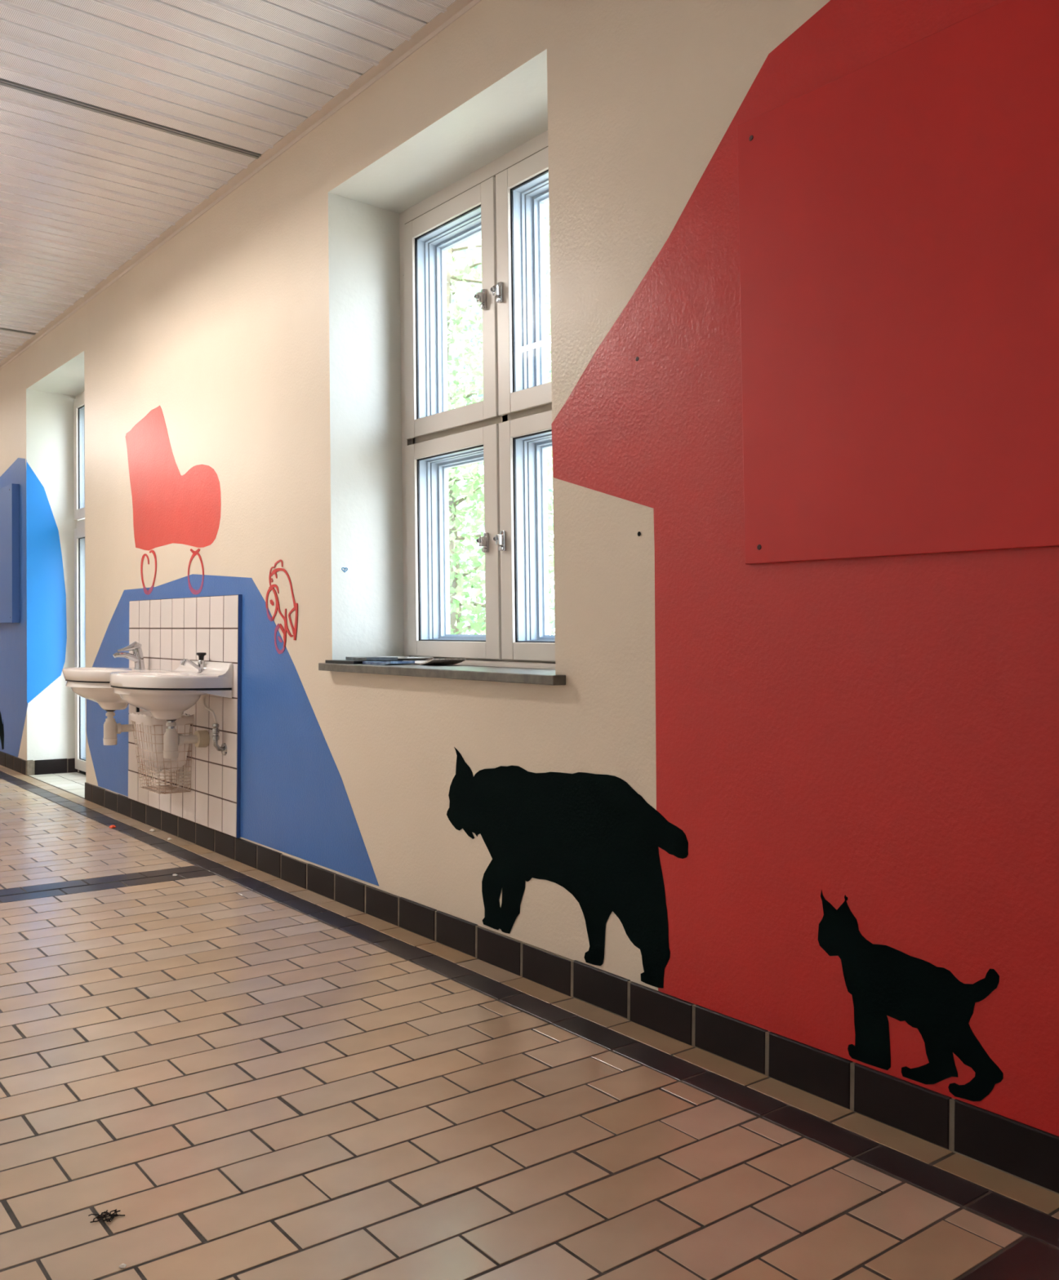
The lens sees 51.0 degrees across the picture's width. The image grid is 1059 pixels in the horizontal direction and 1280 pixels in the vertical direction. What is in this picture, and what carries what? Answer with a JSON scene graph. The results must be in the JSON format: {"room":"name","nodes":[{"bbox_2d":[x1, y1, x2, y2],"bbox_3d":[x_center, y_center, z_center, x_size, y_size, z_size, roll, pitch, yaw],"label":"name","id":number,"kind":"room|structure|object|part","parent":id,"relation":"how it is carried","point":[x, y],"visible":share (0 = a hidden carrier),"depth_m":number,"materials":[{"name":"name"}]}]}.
{"room":"school corridor","nodes":[
{"label":"school corridor","id":0,"kind":"room"},
{"bbox_2d":[0,0,456,362],"bbox_3d":[-2.732,-2.236,4.187,3.500,0.088,20.000,0,0,-38],"label":"ceiling","id":1,"kind":"structure","parent":0,"point":[118,118],"depth_m":4.54,"materials":[{"name":"white wood"}]},
{"bbox_3d":[-5.464,-2.248,7.652,3.457,0.038,0.219,0,0,-38],"label":"panel","id":2,"kind":"part","parent":1,"relation":"part of","materials":[{"name":"white wood"}]},
{"bbox_3d":[-5.323,-2.246,7.471,3.457,0.038,0.219,0,0,-38],"label":"panel","id":3,"kind":"part","parent":1,"relation":"part of","materials":[{"name":"white wood"}]},
{"bbox_3d":[-5.181,-2.244,7.290,3.457,0.038,0.219,0,0,-38],"label":"panel","id":4,"kind":"part","parent":1,"relation":"part of","materials":[{"name":"white wood"}]},
{"bbox_3d":[-5.040,-2.242,7.109,3.457,0.038,0.219,0,0,-38],"label":"panel","id":5,"kind":"part","parent":1,"relation":"part of","materials":[{"name":"white wood"}]},
{"bbox_3d":[-4.903,-2.240,6.934,3.457,0.038,0.115,0,0,-38],"label":"panel","id":6,"kind":"part","parent":1,"relation":"part of","materials":[{"name":"white wood"}]},
{"bbox_3d":[-4.794,-2.239,6.793,3.457,0.038,0.219,0,0,-38],"label":"panel","id":7,"kind":"part","parent":1,"relation":"part of","materials":[{"name":"white wood"}]},
{"bbox_3d":[-4.652,-2.237,6.612,3.457,0.038,0.219,0,0,-38],"label":"panel","id":8,"kind":"part","parent":1,"relation":"part of","materials":[{"name":"white wood"}]},
{"bbox_3d":[-4.511,-2.235,6.431,3.457,0.038,0.219,0,0,-38],"label":"panel","id":9,"kind":"part","parent":1,"relation":"part of","materials":[{"name":"white wood"}]},
{"bbox_3d":[-4.369,-2.233,6.249,3.457,0.038,0.219,0,0,-38],"label":"panel","id":10,"kind":"part","parent":1,"relation":"part of","materials":[{"name":"white wood"}]},
{"bbox_3d":[-4.228,-2.231,6.068,3.457,0.038,0.219,0,0,-38],"label":"panel","id":11,"kind":"part","parent":1,"relation":"part of","materials":[{"name":"white wood"}]},
{"bbox_3d":[-4.086,-2.229,5.887,3.457,0.038,0.219,0,0,-38],"label":"panel","id":12,"kind":"part","parent":1,"relation":"part of","materials":[{"name":"white wood"}]},
{"bbox_3d":[-3.945,-2.227,5.705,3.457,0.038,0.219,0,0,-38],"label":"panel","id":13,"kind":"part","parent":1,"relation":"part of","materials":[{"name":"white wood"}]},
{"bbox_3d":[-3.803,-2.225,5.524,3.457,0.038,0.219,0,0,-38],"label":"panel","id":14,"kind":"part","parent":1,"relation":"part of","materials":[{"name":"white wood"}]},
{"bbox_3d":[-3.662,-2.223,5.343,3.457,0.038,0.219,0,0,-38],"label":"panel","id":15,"kind":"part","parent":1,"relation":"part of","materials":[{"name":"white wood"}]},
{"bbox_3d":[-3.520,-2.221,5.162,3.457,0.038,0.219,0,0,-38],"label":"panel","id":16,"kind":"part","parent":1,"relation":"part of","materials":[{"name":"white wood"}]},
{"bbox_3d":[-3.378,-2.220,4.980,3.457,0.038,0.219,0,0,-38],"label":"panel","id":17,"kind":"part","parent":1,"relation":"part of","materials":[{"name":"white wood"}]},
{"bbox_3d":[-3.237,-2.218,4.799,3.457,0.038,0.219,0,0,-38],"label":"panel","id":18,"kind":"part","parent":1,"relation":"part of","materials":[{"name":"white wood"}]},
{"bbox_3d":[-3.095,-2.216,4.617,3.457,0.038,0.219,0,0,-38],"label":"panel","id":19,"kind":"part","parent":1,"relation":"part of","materials":[{"name":"white wood"}]},
{"bbox_3d":[-2.954,-2.214,4.436,3.457,0.038,0.219,0,0,-38],"label":"panel","id":20,"kind":"part","parent":1,"relation":"part of","materials":[{"name":"white wood"}]},
{"bbox_3d":[-2.812,-2.212,4.255,3.457,0.038,0.219,0,0,-38],"label":"panel","id":21,"kind":"part","parent":1,"relation":"part of","materials":[{"name":"white wood"}]},
{"bbox_3d":[-2.671,-2.210,4.074,3.457,0.038,0.219,0,0,-38],"label":"panel","id":22,"kind":"part","parent":1,"relation":"part of","materials":[{"name":"white wood"}]},
{"bbox_3d":[-2.502,-2.208,3.858,3.457,0.038,0.219,0,0,-38],"label":"panel","id":23,"kind":"part","parent":1,"relation":"part of","materials":[{"name":"white wood"}]},
{"bbox_3d":[-2.361,-2.206,3.676,3.457,0.038,0.219,0,0,-38],"label":"panel","id":24,"kind":"part","parent":1,"relation":"part of","materials":[{"name":"white wood"}]},
{"bbox_3d":[-2.219,-2.204,3.495,3.457,0.038,0.219,0,0,-38],"label":"panel","id":25,"kind":"part","parent":1,"relation":"part of","materials":[{"name":"white wood"}]},
{"bbox_3d":[-2.078,-2.202,3.314,3.457,0.038,0.219,0,0,-38],"label":"panel","id":26,"kind":"part","parent":1,"relation":"part of","materials":[{"name":"white wood"}]},
{"bbox_3d":[-1.936,-2.200,3.132,3.457,0.038,0.219,0,0,-38],"label":"panel","id":27,"kind":"part","parent":1,"relation":"part of","materials":[{"name":"white wood"}]},
{"bbox_3d":[-1.795,-2.198,2.951,3.457,0.038,0.219,0,0,-38],"label":"panel","id":28,"kind":"part","parent":1,"relation":"part of","materials":[{"name":"white wood"}]},
{"bbox_3d":[-1.653,-2.196,2.770,3.457,0.038,0.219,0,0,-38],"label":"panel","id":29,"kind":"part","parent":1,"relation":"part of","materials":[{"name":"white wood"}]},
{"bbox_2d":[0,0,955,1099],"bbox_3d":[-1.365,-0.745,5.270,0.001,3.595,20.000,0,0,-38],"label":"wall","id":30,"kind":"structure","parent":0,"point":[224,327],"depth_m":4.00,"materials":[{"name":"beige paint"}]},
{"bbox_2d":[0,711,4,749],"bbox_3d":[-4.278,0.718,8.989,0.001,0.339,0.170,0,0,-38],"label":"painted lynx","id":31,"kind":"object","parent":30,"relation":"attached to","point":[2,728],"visible":1,"depth_m":8.97,"materials":[{"name":"black paint"}]},
{"bbox_2d":[0,483,19,622],"bbox_3d":[-4.402,-0.675,9.114,0.056,1.072,1.482,0,0,-38],"label":"board","id":32,"kind":"object","parent":30,"relation":"attached to","point":[9,494],"visible":1,"depth_m":8.58,"materials":[{"name":"blue paint"}]},
{"bbox_2d":[0,457,27,757],"bbox_3d":[-4.567,-0.262,9.369,0.001,2.321,2.604,0,0,-38],"label":"field","id":33,"kind":"object","parent":30,"relation":"attached to","point":[13,636],"visible":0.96,"depth_m":8.61,"materials":[{"name":"blue paint"}]},
{"bbox_2d":[26,459,66,702],"bbox_3d":[-3.687,-0.446,8.481,0.292,1.860,0.066,0,0,-38],"label":"painted wall mural","id":34,"kind":"object","parent":30,"relation":"attached to","point":[46,624],"visible":1,"depth_m":8.46,"materials":[{"name":"blue paint"}]},
{"bbox_2d":[26,351,84,760],"bbox_3d":[-3.203,-0.437,7.923,0.370,2.925,1.609,0,0,-38],"label":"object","id":35,"kind":"structure","parent":30,"relation":"attached to","point":[51,715],"depth_m":8.53,"materials":[{"name":"white paint"}]},
{"bbox_2d":[125,405,221,595],"bbox_3d":[-1.966,-0.768,6.037,0.003,1.062,1.445,0,0,-38],"label":"carriage","id":36,"kind":"object","parent":30,"relation":"attached to","point":[170,507],"visible":1,"depth_m":6.09,"materials":[{"name":"red paint"}]},
{"bbox_2d":[128,594,241,838],"bbox_3d":[-1.857,0.355,5.875,0.020,1.156,1.560,0,0,-38],"label":"tile backsplash","id":37,"kind":"structure","parent":30,"relation":"attached to","point":[169,631],"depth_m":5.62,"materials":[{"name":"white tile"}]},
{"bbox_2d":[62,666,170,710],"bbox_3d":[-2.291,0.267,6.048,0.453,0.225,0.642,0,0,-38],"label":"washbasin","id":38,"kind":"object","parent":37,"relation":"attached to","point":[91,683],"visible":0.71,"depth_m":5.86,"materials":[{"name":"white ceramic"}]},
{"bbox_2d":[102,710,135,745],"bbox_3d":[-2.215,0.475,6.110,0.256,0.196,0.087,0,0,-38],"label":"trap","id":39,"kind":"object","parent":38,"relation":"attached to","point":[111,728],"visible":0.78,"depth_m":6.03,"materials":[{"name":"beige plastic"}]},
{"bbox_2d":[102,718,117,745],"bbox_3d":[-2.287,0.500,6.053,0.073,0.146,0.072,0,0,-38],"label":"bottle","id":40,"kind":"object","parent":39,"relation":"on","point":[110,726],"depth_m":6.03,"materials":[{"name":"beige plastic"}]},
{"bbox_2d":[116,723,135,733],"bbox_3d":[-2.201,0.486,6.121,0.220,0.059,0.058,0,0,-38],"label":"outlet","id":41,"kind":"object","parent":39,"relation":"attached to","point":[127,727],"depth_m":6.08,"materials":[{"name":"beige plastic"}]},
{"bbox_2d":[112,641,144,669],"bbox_3d":[-2.207,0.083,6.112,0.174,0.152,0.055,0,0,-38],"label":"tap","id":42,"kind":"object","parent":38,"relation":"on","point":[137,657],"visible":1,"depth_m":6.12,"materials":[{"name":"silver metal"}]},
{"bbox_3d":[-2.218,0.097,6.104,0.145,0.059,0.042,0,0,-38],"label":"spout","id":43,"kind":"part","parent":42,"relation":"part of","materials":[{"name":"silver metal"}]},
{"bbox_3d":[-2.204,0.036,6.113,0.129,0.057,0.050,0,0,-38],"label":"lever","id":44,"kind":"part","parent":42,"relation":"part of","materials":[{"name":"silver metal"}]},
{"bbox_2d":[130,713,192,794],"bbox_3d":[-1.923,0.584,5.774,0.208,0.393,0.387,0,0,-38],"label":"wire basket","id":45,"kind":"object","parent":37,"relation":"attached to","point":[167,790],"visible":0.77,"depth_m":5.71,"materials":[{"name":"silver metal"}]},
{"bbox_2d":[128,711,193,771],"bbox_3d":[-1.925,0.532,5.771,0.211,0.306,0.398,0,0,-38],"label":"liner","id":46,"kind":"object","parent":45,"relation":"in","point":[139,717],"visible":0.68,"depth_m":5.67,"materials":[{"name":"white plastic"}]},
{"bbox_2d":[109,659,233,719],"bbox_3d":[-1.790,0.246,5.405,0.453,0.280,0.643,0,0,-38],"label":"washbasin","id":47,"kind":"object","parent":37,"relation":"attached to","point":[166,695],"visible":1,"depth_m":5.23,"materials":[{"name":"white ceramic"}]},
{"bbox_2d":[163,719,209,758],"bbox_3d":[-1.701,0.482,5.484,0.216,0.196,0.087,0,0,-38],"label":"trap","id":48,"kind":"object","parent":47,"relation":"attached to","point":[172,740],"visible":0.98,"depth_m":5.43,"materials":[{"name":"beige plastic"}]},
{"bbox_2d":[163,728,178,758],"bbox_3d":[-1.758,0.507,5.440,0.073,0.146,0.072,0,0,-38],"label":"bottle","id":49,"kind":"object","parent":48,"relation":"on","point":[171,737],"depth_m":5.41,"materials":[{"name":"beige plastic"}]},
{"bbox_2d":[177,733,197,746],"bbox_3d":[-1.687,0.492,5.495,0.180,0.059,0.058,0,0,-38],"label":"outlet","id":50,"kind":"object","parent":48,"relation":"attached to","point":[182,739],"depth_m":5.47,"materials":[{"name":"beige plastic"}]},
{"bbox_2d":[181,652,206,673],"bbox_3d":[-1.656,0.114,5.470,0.125,0.105,0.048,0,0,-38],"label":"tap","id":51,"kind":"object","parent":47,"relation":"attached to","point":[200,666],"visible":0.97,"depth_m":5.48,"materials":[{"name":"silver metal"}]},
{"bbox_3d":[-1.667,0.120,5.462,0.098,0.056,0.020,0,0,-38],"label":"spout","id":52,"kind":"part","parent":51,"relation":"part of","materials":[{"name":"silver metal"}]},
{"bbox_3d":[-1.625,0.082,5.494,0.048,0.039,0.048,0,0,-38],"label":"knob","id":53,"kind":"part","parent":51,"relation":"part of","materials":[{"name":"black plastic"}]},
{"bbox_2d":[203,695,226,755],"bbox_3d":[-1.534,0.417,5.395,0.062,0.284,0.178,0,0,-38],"label":"angle valve","id":54,"kind":"object","parent":37,"relation":"attached to","point":[215,731],"visible":1,"depth_m":5.34,"materials":[{"name":"silver metal"}]},
{"bbox_2d":[86,573,378,885],"bbox_3d":[-1.722,0.296,5.719,0.001,1.275,3.742,0,0,-38],"label":"painted wall mural","id":55,"kind":"object","parent":30,"relation":"attached to","point":[295,801],"visible":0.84,"depth_m":5.01,"materials":[{"name":"blue paint"}]},
{"bbox_2d":[0,0,481,369],"bbox_3d":[-1.371,-2.182,5.250,0.046,0.021,20.000,0,0,-38],"label":"trim","id":56,"kind":"structure","parent":30,"relation":"attached to","point":[455,10],"depth_m":4.91,"materials":[{"name":"beige wood"}]},
{"bbox_2d":[265,559,297,653],"bbox_3d":[-1.101,-0.147,4.924,0.003,0.421,0.324,0,0,-38],"label":"chick","id":57,"kind":"object","parent":30,"relation":"attached to","point":[285,629],"visible":1,"depth_m":4.93,"materials":[{"name":"red paint"}]},
{"bbox_2d":[328,48,547,659],"bbox_3d":[-0.232,-0.869,4.120,0.370,1.960,1.544,0,0,-38],"label":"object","id":58,"kind":"structure","parent":30,"relation":"attached to","point":[364,210],"depth_m":4.64,"materials":[{"name":"white paint"}]},
{"bbox_2d":[318,662,565,685],"bbox_3d":[-0.230,0.116,4.072,0.422,0.030,1.522,0,0,-38],"label":"window sill","id":59,"kind":"structure","parent":30,"relation":"attached to","point":[490,673],"depth_m":3.85,"materials":[{"name":"grey stone"}]},
{"bbox_2d":[324,659,378,664],"bbox_3d":[-0.719,0.089,4.498,0.125,0.012,0.195,0,0,-45],"label":"booklet","id":60,"kind":"object","parent":59,"relation":"on","point":[333,661],"visible":0.74,"depth_m":4.45,"materials":[{"name":"black paper"}]},
{"bbox_2d":[345,656,397,660],"bbox_3d":[-0.642,0.075,4.505,0.135,0.015,0.210,0,0,-32],"label":"booklet","id":61,"kind":"object","parent":60,"relation":"on","point":[350,658],"visible":1,"depth_m":4.43,"materials":[{"name":"grey paper"}]},
{"bbox_2d":[362,660,414,664],"bbox_3d":[-0.554,0.089,4.364,0.160,0.016,0.130,1,0,39],"label":"booklet","id":62,"kind":"object","parent":59,"relation":"on","point":[411,661],"visible":1,"depth_m":4.32,"materials":[{"name":"blue paper"}]},
{"bbox_2d":[378,658,425,661],"bbox_3d":[-0.535,0.087,4.607,0.130,0.018,0.200,0,0,-32],"label":"booklet","id":63,"kind":"object","parent":59,"relation":"on","point":[398,660],"visible":0.24,"depth_m":4.54,"materials":[{"name":"black"}]},
{"bbox_2d":[377,656,433,658],"bbox_3d":[-0.517,0.072,4.601,0.130,0.009,0.230,0,0,-40],"label":"booklet","id":64,"kind":"object","parent":63,"relation":"on","point":[398,657],"visible":0.76,"depth_m":4.54,"materials":[{"name":"white paper"}]},
{"bbox_2d":[402,657,465,664],"bbox_3d":[-0.380,0.084,4.392,0.140,0.028,0.290,0,0,-29],"label":"booklet","id":65,"kind":"object","parent":59,"relation":"on","point":[454,660],"visible":0.9,"depth_m":4.30,"materials":[{"name":"white paper"}]},
{"bbox_2d":[399,130,555,669],"bbox_3d":[-0.065,-0.871,4.244,0.204,2.015,1.596,0,0,-38],"label":"window","id":66,"kind":"structure","parent":30,"relation":"in","point":[502,201],"depth_m":4.27,"materials":[{"name":"white paint"}]},
{"bbox_3d":[-0.269,-1.319,4.564,0.130,0.836,0.591,0,0,-38],"label":"sash","id":67,"kind":"part","parent":66,"relation":"part of","materials":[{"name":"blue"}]},
{"bbox_3d":[-0.321,-1.320,4.515,0.037,0.925,0.688,0,0,-38],"label":"sash","id":68,"kind":"part","parent":66,"relation":"part of","materials":[{"name":"white paint"}]},
{"bbox_3d":[-0.258,-0.379,4.544,0.130,0.828,0.590,0,0,-38],"label":"sash","id":69,"kind":"part","parent":66,"relation":"part of","materials":[{"name":"blue"}]},
{"bbox_3d":[-0.308,-0.379,4.493,0.037,0.900,0.687,0,0,-38],"label":"sash","id":70,"kind":"part","parent":66,"relation":"part of","materials":[{"name":"white paint"}]},
{"bbox_3d":[0.092,-1.314,3.987,0.037,0.925,0.688,0,0,-38],"label":"sash","id":71,"kind":"part","parent":66,"relation":"part of","materials":[{"name":"white paint"}]},
{"bbox_3d":[0.104,-0.373,3.965,0.037,0.900,0.687,0,0,-38],"label":"sash","id":72,"kind":"part","parent":66,"relation":"part of","materials":[{"name":"white paint"}]},
{"bbox_3d":[0.150,-1.313,4.027,0.130,0.836,0.601,0,0,-38],"label":"sash","id":73,"kind":"part","parent":66,"relation":"part of","materials":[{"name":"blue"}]},
{"bbox_3d":[0.161,-0.373,4.007,0.130,0.828,0.605,0,0,-38],"label":"sash","id":74,"kind":"part","parent":66,"relation":"part of","materials":[{"name":"blue"}]},
{"bbox_2d":[0,751,1058,1195],"bbox_3d":[-1.640,0.992,5.898,0.377,0.116,10.700,0,0,-38],"label":"baseboard","id":75,"kind":"structure","parent":30,"relation":"attached to","point":[1028,1153],"depth_m":2.96,"materials":[{"name":"tile"}]},
{"bbox_2d":[446,746,688,988],"bbox_3d":[0.067,0.665,3.424,0.001,0.580,1.160,0,0,-38],"label":"painted lynx","id":76,"kind":"object","parent":30,"relation":"attached to","point":[593,836],"visible":1,"depth_m":3.32,"materials":[{"name":"black paint"}]},
{"bbox_2d":[551,0,1058,1136],"bbox_3d":[0.826,-0.448,2.460,0.001,2.840,2.469,0,0,-38],"label":"painted wall mural","id":77,"kind":"object","parent":30,"relation":"attached to","point":[881,733],"visible":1,"depth_m":2.64,"materials":[{"name":"red paint"}]},
{"bbox_2d":[817,889,1002,1101],"bbox_3d":[0.826,0.779,2.450,0.001,0.375,0.463,0,0,-38],"label":"painted lynx","id":78,"kind":"object","parent":77,"relation":"attached to","point":[882,980],"visible":1,"depth_m":2.44,"materials":[{"name":"black paint"}]},
{"bbox_2d":[737,0,1058,564],"bbox_3d":[0.944,-0.743,2.292,0.021,1.116,1.351,0,0,-38],"label":"board","id":79,"kind":"object","parent":30,"relation":"attached to","point":[899,214],"visible":1,"depth_m":2.43,"materials":[{"name":"red paint"}]},
{"bbox_2d":[0,764,1058,1279],"bbox_3d":[-2.647,1.095,4.288,4.215,0.101,20.000,0,0,-38],"label":"floor","id":80,"kind":"structure","parent":0,"point":[268,1077],"depth_m":2.46,"materials":[{"name":"beige tile"}]},
{"bbox_2d":[88,1208,124,1222],"bbox_3d":[-0.782,1.066,2.051,0.060,0.007,0.047,0,0,-38],"label":"fluff","id":81,"kind":"object","parent":80,"relation":"on","point":[106,1213],"visible":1,"depth_m":2.05,"materials":[{"name":"black fabric"}]},
{"bbox_2d":[119,1263,126,1268],"bbox_3d":[-0.695,1.069,1.895,0.011,0.005,0.011,0,0,-1],"label":"paper scrap","id":82,"kind":"object","parent":80,"relation":"on","point":[122,1265],"visible":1,"depth_m":1.89,"materials":[{"name":"beige paper"}]},
{"label":"outside","id":83,"kind":"structure","parent":0,"visible":0},
{"bbox_3d":[16.346,1.940,31.807,59.400,0.100,90.000,0,0,-38],"label":"ground","id":84,"kind":"structure","parent":83,"visible":0},
{"bbox_2d":[445,203,554,634],"bbox_3d":[-1.725,-3.098,15.498,8.919,11.820,7.864,0,0,-29],"label":"leafy tree","id":85,"kind":"object","parent":84,"relation":"on","point":[476,289],"visible":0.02,"depth_m":15.24,"materials":[{"name":"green plant"}]},
{"bbox_2d":[445,204,555,635],"bbox_3d":[-0.774,-1.301,10.144,5.132,8.222,5.435,0,0,2],"label":"window view","id":86,"kind":"object","parent":84,"relation":"on","point":[457,579],"visible":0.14,"depth_m":9.57,"materials":[{"name":"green plant"}]},
{"bbox_2d":[448,201,555,635],"bbox_3d":[1.001,-1.797,11.346,6.274,9.927,6.077,0,0,-8],"label":"leafy tree","id":87,"kind":"object","parent":84,"relation":"on","point":[463,293],"visible":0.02,"depth_m":11.27,"materials":[{"name":"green plant"}]},
{"bbox_3d":[-0.946,-0.696,5.597,0.068,4.500,20.000,0,0,-38],"label":"wall","id":88,"kind":"structure","parent":0,"visible":0},
{"bbox_2d":[73,391,85,773],"bbox_3d":[-3.024,-0.448,8.070,0.157,2.950,1.648,0,0,-38],"label":"window","id":89,"kind":"structure","parent":88,"relation":"in","point":[79,402],"depth_m":8.54,"materials":[{"name":"white paint"}]},
{"bbox_3d":[-3.307,-1.394,8.342,0.037,0.935,0.721,0,0,-38],"label":"sash","id":90,"kind":"part","parent":89,"relation":"part of","materials":[{"name":"glass"}]},
{"bbox_3d":[-3.288,0.069,8.308,0.037,1.850,0.753,0,0,-38],"label":"sash","id":91,"kind":"part","parent":89,"relation":"part of","materials":[{"name":"white paint"}]},
{"bbox_3d":[-3.252,-1.394,8.386,0.130,0.845,0.638,0,0,-38],"label":"sash","id":92,"kind":"part","parent":89,"relation":"part of","materials":[{"name":"white"}]},
{"bbox_3d":[-3.232,0.067,8.351,0.130,1.753,0.669,0,0,-38],"label":"sash","id":93,"kind":"part","parent":89,"relation":"part of","materials":[{"name":"white"}]}
]}

